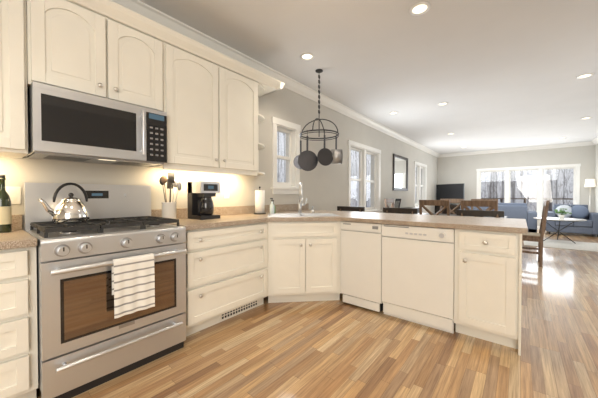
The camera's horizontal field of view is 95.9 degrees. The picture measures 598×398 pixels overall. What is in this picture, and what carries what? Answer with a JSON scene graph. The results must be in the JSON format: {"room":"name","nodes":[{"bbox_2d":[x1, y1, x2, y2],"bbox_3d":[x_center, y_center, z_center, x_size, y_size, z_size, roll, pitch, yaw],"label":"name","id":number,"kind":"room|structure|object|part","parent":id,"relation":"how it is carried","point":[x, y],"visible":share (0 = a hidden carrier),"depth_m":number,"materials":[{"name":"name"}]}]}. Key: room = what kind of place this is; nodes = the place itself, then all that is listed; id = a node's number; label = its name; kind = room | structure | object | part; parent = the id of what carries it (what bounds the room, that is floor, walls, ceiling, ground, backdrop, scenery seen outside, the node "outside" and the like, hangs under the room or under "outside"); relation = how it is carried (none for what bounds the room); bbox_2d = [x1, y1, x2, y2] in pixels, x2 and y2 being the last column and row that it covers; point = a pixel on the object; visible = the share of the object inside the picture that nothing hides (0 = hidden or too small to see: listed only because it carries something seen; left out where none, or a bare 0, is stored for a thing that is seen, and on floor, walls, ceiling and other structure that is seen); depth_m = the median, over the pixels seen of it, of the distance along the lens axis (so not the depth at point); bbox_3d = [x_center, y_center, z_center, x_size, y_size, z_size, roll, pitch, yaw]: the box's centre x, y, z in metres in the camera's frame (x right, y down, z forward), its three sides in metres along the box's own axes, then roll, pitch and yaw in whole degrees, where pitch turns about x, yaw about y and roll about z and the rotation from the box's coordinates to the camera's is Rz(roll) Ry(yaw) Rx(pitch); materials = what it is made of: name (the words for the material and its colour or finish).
{"room":"kitchen","nodes":[
{"label":"kitchen","id":0,"kind":"room"},
{"bbox_2d":[0,87,437,229],"bbox_3d":[1.125,-0.329,5.665,0.200,2.800,14.600,1,1,39],"label":"wall","id":1,"kind":"structure","parent":0,"point":[325,187],"depth_m":3.80,"materials":[{"name":"paint"}]},
{"bbox_2d":[5,186,20,203],"bbox_3d":[-1.907,-0.025,1.800,0.007,0.116,0.072,1,1,39],"label":"electrical outlet","id":2,"kind":"object","parent":1,"relation":"attached to","point":[14,193],"visible":0.71,"depth_m":1.80,"materials":[{"name":"plastic"}]},
{"bbox_2d":[0,0,47,157],"bbox_3d":[-2.023,-0.824,1.378,0.342,1.110,1.027,1,1,39],"label":"upper cabinet","id":3,"kind":"object","parent":1,"relation":"attached to","point":[23,23],"depth_m":1.58,"materials":[{"name":"paint"}]},
{"bbox_2d":[48,0,167,115],"bbox_3d":[-1.493,-1.044,2.022,0.342,0.688,0.798,1,1,39],"label":"upper cabinet","id":4,"kind":"object","parent":1,"relation":"attached to","point":[100,48],"depth_m":1.92,"materials":[{"name":"paint"}]},
{"bbox_2d":[25,81,166,166],"bbox_3d":[-1.450,-0.487,1.994,0.453,0.417,0.776,1,1,39],"label":"microwave","id":5,"kind":"object","parent":4,"relation":"attached to","point":[68,125],"visible":1,"depth_m":1.81,"materials":[{"name":"silver metal"}]},
{"bbox_2d":[12,202,307,229],"bbox_3d":[-1.158,0.142,2.707,0.018,0.100,4.120,1,1,39],"label":"backsplash","id":6,"kind":"structure","parent":1,"relation":"attached to","point":[17,220],"depth_m":3.08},
{"bbox_2d":[148,28,259,175],"bbox_3d":[-0.935,-0.843,2.707,0.342,1.110,1.117,1,1,39],"label":"upper cabinet","id":7,"kind":"object","parent":1,"relation":"attached to","point":[205,98],"depth_m":2.55,"materials":[{"name":"paint"}]},
{"bbox_2d":[224,188,228,198],"bbox_3d":[-0.834,-0.063,3.111,0.007,0.116,0.072,1,1,39],"label":"electrical outlet","id":8,"kind":"object","parent":1,"relation":"attached to","point":[226,193],"visible":1,"depth_m":3.10,"materials":[{"name":"paint"}]},
{"bbox_2d":[111,0,439,157],"bbox_3d":[1.245,-1.673,5.548,0.110,0.110,14.200,1,1,39],"label":"crown molding","id":9,"kind":"structure","parent":1,"relation":"attached to","point":[168,21],"depth_m":3.36,"materials":[{"name":"paint"}]},
{"bbox_2d":[271,116,302,193],"bbox_3d":[-0.238,-0.595,3.948,0.240,1.050,0.630,1,1,39],"label":"window","id":10,"kind":"structure","parent":1,"relation":"in","point":[291,131],"depth_m":4.00,"materials":[{"name":"paint"}]},
{"bbox_2d":[348,140,381,212],"bbox_3d":[1.402,-0.398,5.955,0.240,1.540,1.610,1,1,39],"label":"window","id":11,"kind":"structure","parent":1,"relation":"in","point":[363,150],"depth_m":5.92,"materials":[{"name":"paint"}]},
{"bbox_2d":[393,154,407,190],"bbox_3d":[2.870,-0.721,7.605,0.033,0.970,1.180,1,1,39],"label":"mirror","id":12,"kind":"object","parent":1,"relation":"attached to","point":[400,173],"visible":1,"depth_m":7.58,"materials":[{"name":"black mirror"}]},
{"bbox_2d":[414,161,427,207],"bbox_3d":[4.069,-0.444,9.213,0.240,1.540,1.470,1,1,39],"label":"window","id":13,"kind":"structure","parent":1,"relation":"in","point":[420,171],"depth_m":9.18,"materials":[{"name":"paint"}]},
{"bbox_2d":[36,229,597,397],"bbox_3d":[2.905,1.141,4.229,4.800,0.100,14.600,1,1,39],"label":"floor","id":14,"kind":"structure","parent":0,"point":[340,348],"depth_m":1.94,"materials":[{"name":"brown wood"}]},
{"bbox_2d":[0,246,37,397],"bbox_3d":[-1.927,0.692,1.282,0.607,0.880,0.927,1,1,39],"label":"base cabinet","id":15,"kind":"object","parent":14,"relation":"on","point":[18,268],"depth_m":1.39,"materials":[{"name":"paint"}]},
{"bbox_2d":[0,230,37,249],"bbox_3d":[-1.927,0.232,1.275,0.644,0.040,0.927,1,1,39],"label":"countertop","id":16,"kind":"structure","parent":15,"relation":"on","point":[15,239],"depth_m":1.41,"materials":[{"name":"beige stone"}]},
{"bbox_2d":[0,175,11,232],"bbox_3d":[-1.837,0.028,1.672,0.077,0.355,0.077,1,1,39],"label":"wine bottle","id":17,"kind":"object","parent":16,"relation":"on","point":[5,214],"visible":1,"depth_m":1.66,"materials":[{"name":"green glass"}]},
{"bbox_2d":[24,182,185,397],"bbox_3d":[-1.322,0.506,1.903,0.732,1.235,0.792,1,1,39],"label":"range","id":18,"kind":"object","parent":14,"relation":"on","point":[111,288],"visible":1,"depth_m":1.67,"materials":[{"name":"silver metal"}]},
{"bbox_2d":[38,183,89,222],"bbox_3d":[-1.591,0.021,1.831,0.204,0.269,0.274,1,1,39],"label":"kettle","id":19,"kind":"object","parent":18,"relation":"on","point":[70,208],"visible":1,"depth_m":1.80,"materials":[{"name":"silver metal"}]},
{"bbox_2d":[111,253,154,318],"bbox_3d":[-1.042,0.537,1.707,0.051,0.349,0.230,1,1,39],"label":"towel","id":20,"kind":"object","parent":18,"relation":"hanging from","point":[133,278],"depth_m":1.69,"materials":[{"name":"white fabric"}]},
{"bbox_2d":[183,230,267,336],"bbox_3d":[-0.830,0.674,2.623,0.607,0.880,0.927,1,1,39],"label":"base cabinet","id":21,"kind":"object","parent":14,"relation":"on","point":[240,259],"depth_m":2.35,"materials":[{"name":"paint"}]},
{"bbox_2d":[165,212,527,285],"bbox_3d":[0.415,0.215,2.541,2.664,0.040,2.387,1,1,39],"label":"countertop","id":22,"kind":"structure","parent":21,"relation":"on","point":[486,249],"depth_m":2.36,"materials":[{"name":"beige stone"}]},
{"bbox_2d":[159,173,181,218],"bbox_3d":[-1.181,-0.020,2.466,0.159,0.430,0.174,1,1,39],"label":"utensil crock","id":23,"kind":"object","parent":22,"relation":"on","point":[169,209],"visible":0.94,"depth_m":2.44,"materials":[{"name":"white ceramic"}]},
{"bbox_2d":[187,181,219,219],"bbox_3d":[-0.936,0.012,2.659,0.244,0.360,0.210,1,1,39],"label":"coffee maker","id":24,"kind":"object","parent":22,"relation":"on","point":[201,194],"visible":1,"depth_m":2.59,"materials":[{"name":"black plastic"}]},
{"bbox_2d":[254,186,265,213],"bbox_3d":[-0.478,0.014,3.300,0.150,0.337,0.150,1,1,39],"label":"paper towel holder","id":25,"kind":"object","parent":22,"relation":"on","point":[259,201],"visible":1,"depth_m":3.25,"materials":[{"name":"white paper"}]},
{"bbox_2d":[270,198,275,213],"bbox_3d":[-0.332,0.085,3.323,0.059,0.195,0.059,0,1,6],"label":"soap bottle","id":26,"kind":"object","parent":22,"relation":"on","point":[272,208],"visible":0.96,"depth_m":3.28,"materials":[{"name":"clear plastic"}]},
{"bbox_2d":[297,182,313,213],"bbox_3d":[0.055,-0.011,3.328,0.184,0.387,0.264,1,1,39],"label":"faucet","id":27,"kind":"object","parent":22,"relation":"on","point":[300,201],"depth_m":3.35,"materials":[{"name":"silver metal"}]},
{"bbox_2d":[252,210,355,302],"bbox_3d":[0.027,0.644,3.256,1.130,0.921,1.140,1,1,39],"label":"base cabinet","id":28,"kind":"object","parent":14,"relation":"on","point":[293,275],"depth_m":2.84,"materials":[{"name":"paint"}]},
{"bbox_2d":[337,206,364,211],"bbox_3d":[0.677,0.608,4.104,0.483,0.974,0.478,1,1,39],"label":"bar stool","id":29,"kind":"object","parent":14,"relation":"on","point":[349,208],"visible":0.06,"depth_m":4.25,"materials":[{"name":"brown wood"}]},
{"bbox_2d":[341,221,382,311],"bbox_3d":[0.798,0.673,2.951,0.444,0.872,0.586,1,1,39],"label":"trash compactor","id":30,"kind":"object","parent":14,"relation":"on","point":[361,264],"visible":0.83,"depth_m":2.71,"materials":[{"name":"beige plastic"}]},
{"bbox_2d":[384,199,394,207],"bbox_3d":[2.186,0.533,5.843,0.520,1.070,0.470,1,1,39],"label":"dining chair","id":31,"kind":"object","parent":14,"relation":"on","point":[386,201],"visible":0.12,"depth_m":5.93,"materials":[{"name":"brown wood"}]},
{"bbox_2d":[383,207,417,213],"bbox_3d":[1.273,0.615,3.616,0.483,0.974,0.478,1,1,39],"label":"bar stool","id":32,"kind":"object","parent":14,"relation":"on","point":[402,210],"visible":0.23,"depth_m":3.74,"materials":[{"name":"brown wood"}]},
{"bbox_2d":[398,207,418,213],"bbox_3d":[2.853,0.649,7.269,0.400,0.800,1.750,1,1,39],"label":"console table","id":33,"kind":"object","parent":14,"relation":"on","point":[409,207],"depth_m":7.70,"materials":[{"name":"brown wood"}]},
{"bbox_2d":[395,199,400,207],"bbox_3d":[2.474,0.124,6.780,0.207,0.260,0.178,1,1,39],"label":"photo frame","id":34,"kind":"object","parent":33,"relation":"on","point":[397,203],"visible":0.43,"depth_m":6.75,"materials":[{"name":"black plastic"}]},
{"bbox_2d":[382,224,454,332],"bbox_3d":[1.202,0.678,2.607,0.604,0.872,0.609,1,1,39],"label":"dishwasher","id":35,"kind":"object","parent":14,"relation":"on","point":[418,274],"visible":0.92,"depth_m":2.37,"materials":[{"name":"beige plastic"}]},
{"bbox_2d":[419,200,449,215],"bbox_3d":[2.424,0.549,4.738,0.470,1.070,0.520,1,1,39],"label":"dining chair","id":36,"kind":"object","parent":14,"relation":"on","point":[444,203],"visible":0.23,"depth_m":4.52,"materials":[{"name":"brown wood"}]},
{"bbox_2d":[435,183,464,213],"bbox_3d":[5.778,0.215,10.385,0.455,1.580,1.240,0,1,-21],"label":"tv console","id":37,"kind":"object","parent":14,"relation":"on","point":[449,191],"depth_m":10.30,"materials":[{"name":"brown wood"}]},
{"bbox_2d":[440,199,463,213],"bbox_3d":[3.283,0.533,5.882,0.470,1.070,0.520,1,1,39],"label":"dining chair","id":38,"kind":"object","parent":14,"relation":"on","point":[455,201],"visible":0.04,"depth_m":6.01,"materials":[{"name":"brown wood"}]},
{"bbox_2d":[418,213,506,217],"bbox_3d":[3.002,0.698,5.178,1.540,0.760,0.900,1,1,39],"label":"dining table","id":39,"kind":"object","parent":14,"relation":"on","point":[454,215],"visible":0.04,"depth_m":5.46,"materials":[{"name":"brown wood"}]},
{"bbox_2d":[461,200,497,217],"bbox_3d":[2.911,0.554,4.339,0.470,1.070,0.520,1,1,39],"label":"dining chair","id":40,"kind":"object","parent":14,"relation":"on","point":[481,203],"visible":0.12,"depth_m":4.13,"materials":[{"name":"brown wood"}]},
{"bbox_2d":[456,210,503,217],"bbox_3d":[1.992,0.623,3.027,0.483,0.974,0.478,1,1,39],"label":"bar stool","id":41,"kind":"object","parent":14,"relation":"on","point":[487,213],"visible":0.1,"depth_m":3.16,"materials":[{"name":"brown wood"}]},
{"bbox_2d":[471,199,497,209],"bbox_3d":[3.747,0.538,5.502,0.470,1.070,0.520,1,1,39],"label":"dining chair","id":42,"kind":"object","parent":14,"relation":"on","point":[479,208],"visible":0.06,"depth_m":5.66,"materials":[{"name":"brown wood"}]},
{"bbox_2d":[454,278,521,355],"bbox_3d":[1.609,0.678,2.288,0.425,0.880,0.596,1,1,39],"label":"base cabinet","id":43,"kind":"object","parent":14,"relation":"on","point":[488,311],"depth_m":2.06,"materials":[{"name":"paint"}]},
{"bbox_2d":[459,203,536,232],"bbox_3d":[5.883,0.572,8.097,1.860,0.930,0.930,1,1,39],"label":"sofa","id":44,"kind":"object","parent":14,"relation":"on","point":[516,210],"visible":0.15,"depth_m":7.42,"materials":[{"name":"fabric"}]},
{"bbox_2d":[522,200,549,266],"bbox_3d":[3.894,0.551,4.600,0.520,1.070,0.470,1,1,39],"label":"dining chair","id":45,"kind":"object","parent":14,"relation":"on","point":[535,237],"visible":0.58,"depth_m":4.36,"materials":[{"name":"brown wood"}]},
{"bbox_2d":[524,239,597,251],"bbox_3d":[6.235,1.057,6.220,1.630,0.011,1.400,1,1,39],"label":"rug","id":46,"kind":"object","parent":14,"relation":"on","point":[576,245],"visible":0.78,"depth_m":6.24,"materials":[{"name":"fabric"}]},
{"bbox_2d":[533,217,586,242],"bbox_3d":[6.355,0.759,6.608,0.940,0.563,0.940,1,1,39],"label":"glass table","id":47,"kind":"object","parent":46,"relation":"on","point":[572,220],"visible":0.88,"depth_m":6.55,"materials":[{"name":"metal"}]},
{"bbox_2d":[554,208,571,218],"bbox_3d":[6.424,0.352,6.575,0.328,0.250,0.228,1,1,39],"label":"potted plant","id":48,"kind":"object","parent":47,"relation":"on","point":[562,215],"visible":1,"depth_m":6.55,"materials":[{"name":"green plant"}]},
{"bbox_2d":[546,204,597,236],"bbox_3d":[8.055,0.604,7.987,1.140,0.870,0.930,1,1,39],"label":"loveseat","id":49,"kind":"object","parent":14,"relation":"on","point":[589,225],"visible":0.77,"depth_m":7.78,"materials":[{"name":"fabric"}]},
{"bbox_2d":[584,179,595,211],"bbox_3d":[8.898,0.215,8.254,0.250,1.640,0.250,1,1,39],"label":"lamp","id":50,"kind":"object","parent":14,"relation":"on","point":[590,183],"visible":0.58,"depth_m":8.20,"materials":[{"name":"white fabric"}]},
{"bbox_2d":[139,0,597,153],"bbox_3d":[2.905,-1.759,4.189,4.800,0.100,14.600,1,1,39],"label":"ceiling","id":51,"kind":"structure","parent":0,"point":[498,74],"depth_m":3.23,"materials":[{"name":"paint"}]},
{"bbox_2d":[300,53,314,59],"bbox_3d":[0.097,-1.690,3.205,0.176,0.008,0.176,1,1,39],"label":"recessed light","id":52,"kind":"object","parent":51,"relation":"in","point":[307,56],"visible":1,"depth_m":3.20,"materials":[{"name":"paint"}]},
{"bbox_2d":[293,69,342,170],"bbox_3d":[0.275,-1.025,3.548,0.682,1.348,0.700,1,1,39],"label":"pot rack","id":53,"kind":"object","parent":51,"relation":"hanging from","point":[307,160],"visible":1,"depth_m":3.37,"materials":[{"name":"metal"}]},
{"bbox_3d":[0.267,-1.262,3.577,0.528,0.874,0.528,1,1,39],"label":"pot rack frame","id":54,"kind":"part","parent":53,"relation":"part of","materials":[{"name":"metal"}]},
{"bbox_2d":[409,2,430,15],"bbox_3d":[1.067,-1.679,2.386,0.176,0.008,0.176,1,1,39],"label":"recessed light","id":55,"kind":"object","parent":51,"relation":"in","point":[419,8],"visible":1,"depth_m":2.38,"materials":[{"name":"paint"}]},
{"bbox_2d":[576,73,593,78],"bbox_3d":[3.946,-1.698,3.725,0.176,0.008,0.176,1,1,39],"label":"recessed light","id":56,"kind":"object","parent":51,"relation":"in","point":[586,75],"visible":1,"depth_m":3.71,"materials":[{"name":"paint"}]},
{"bbox_2d":[438,145,594,225],"bbox_3d":[7.466,-0.387,9.780,4.400,2.800,0.200,1,1,39],"label":"wall","id":57,"kind":"structure","parent":0,"point":[456,169],"depth_m":9.49,"materials":[{"name":"paint"}]},
{"bbox_2d":[440,141,590,156],"bbox_3d":[7.371,-1.730,9.638,4.170,0.110,0.110,1,1,39],"label":"crown molding","id":58,"kind":"structure","parent":57,"relation":"attached to","point":[579,143],"depth_m":9.36,"materials":[{"name":"paint"}]},
{"bbox_2d":[476,164,580,216],"bbox_3d":[7.841,-0.227,9.436,2.790,1.800,0.240,1,1,39],"label":"window","id":59,"kind":"structure","parent":57,"relation":"in","point":[540,182],"depth_m":9.14,"materials":[{"name":"paint"}]},
{"bbox_2d":[594,144,597,212],"bbox_3d":[4.685,-0.288,2.752,0.200,2.800,14.600,1,1,39],"label":"wall","id":60,"kind":"structure","parent":0,"point":[596,180],"depth_m":8.13,"materials":[{"name":"paint"}]},
{"bbox_2d":[591,136,597,144],"bbox_3d":[4.565,-1.635,2.831,0.110,0.110,14.200,1,1,39],"label":"crown molding","id":61,"kind":"structure","parent":60,"relation":"attached to","point":[595,141],"depth_m":8.04,"materials":[{"name":"paint"}]},
{"label":"outside","id":62,"kind":"structure","parent":0,"visible":0},
{"bbox_2d":[277,132,370,206],"bbox_3d":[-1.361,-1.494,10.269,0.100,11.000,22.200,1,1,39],"label":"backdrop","id":63,"kind":"structure","parent":62,"point":[281,166],"depth_m":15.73,"materials":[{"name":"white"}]},
{"bbox_2d":[415,169,573,211],"bbox_3d":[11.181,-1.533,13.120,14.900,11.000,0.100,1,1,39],"label":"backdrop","id":64,"kind":"structure","parent":62,"point":[500,182],"depth_m":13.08,"materials":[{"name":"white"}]},
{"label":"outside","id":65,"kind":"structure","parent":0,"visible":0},
{"bbox_2d":[481,198,572,210],"bbox_3d":[8.295,0.584,10.807,4.400,1.230,2.380,1,1,39],"label":"deck","id":66,"kind":"object","parent":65,"point":[550,203],"depth_m":10.76,"materials":[{"name":"brown wood"}]}
]}

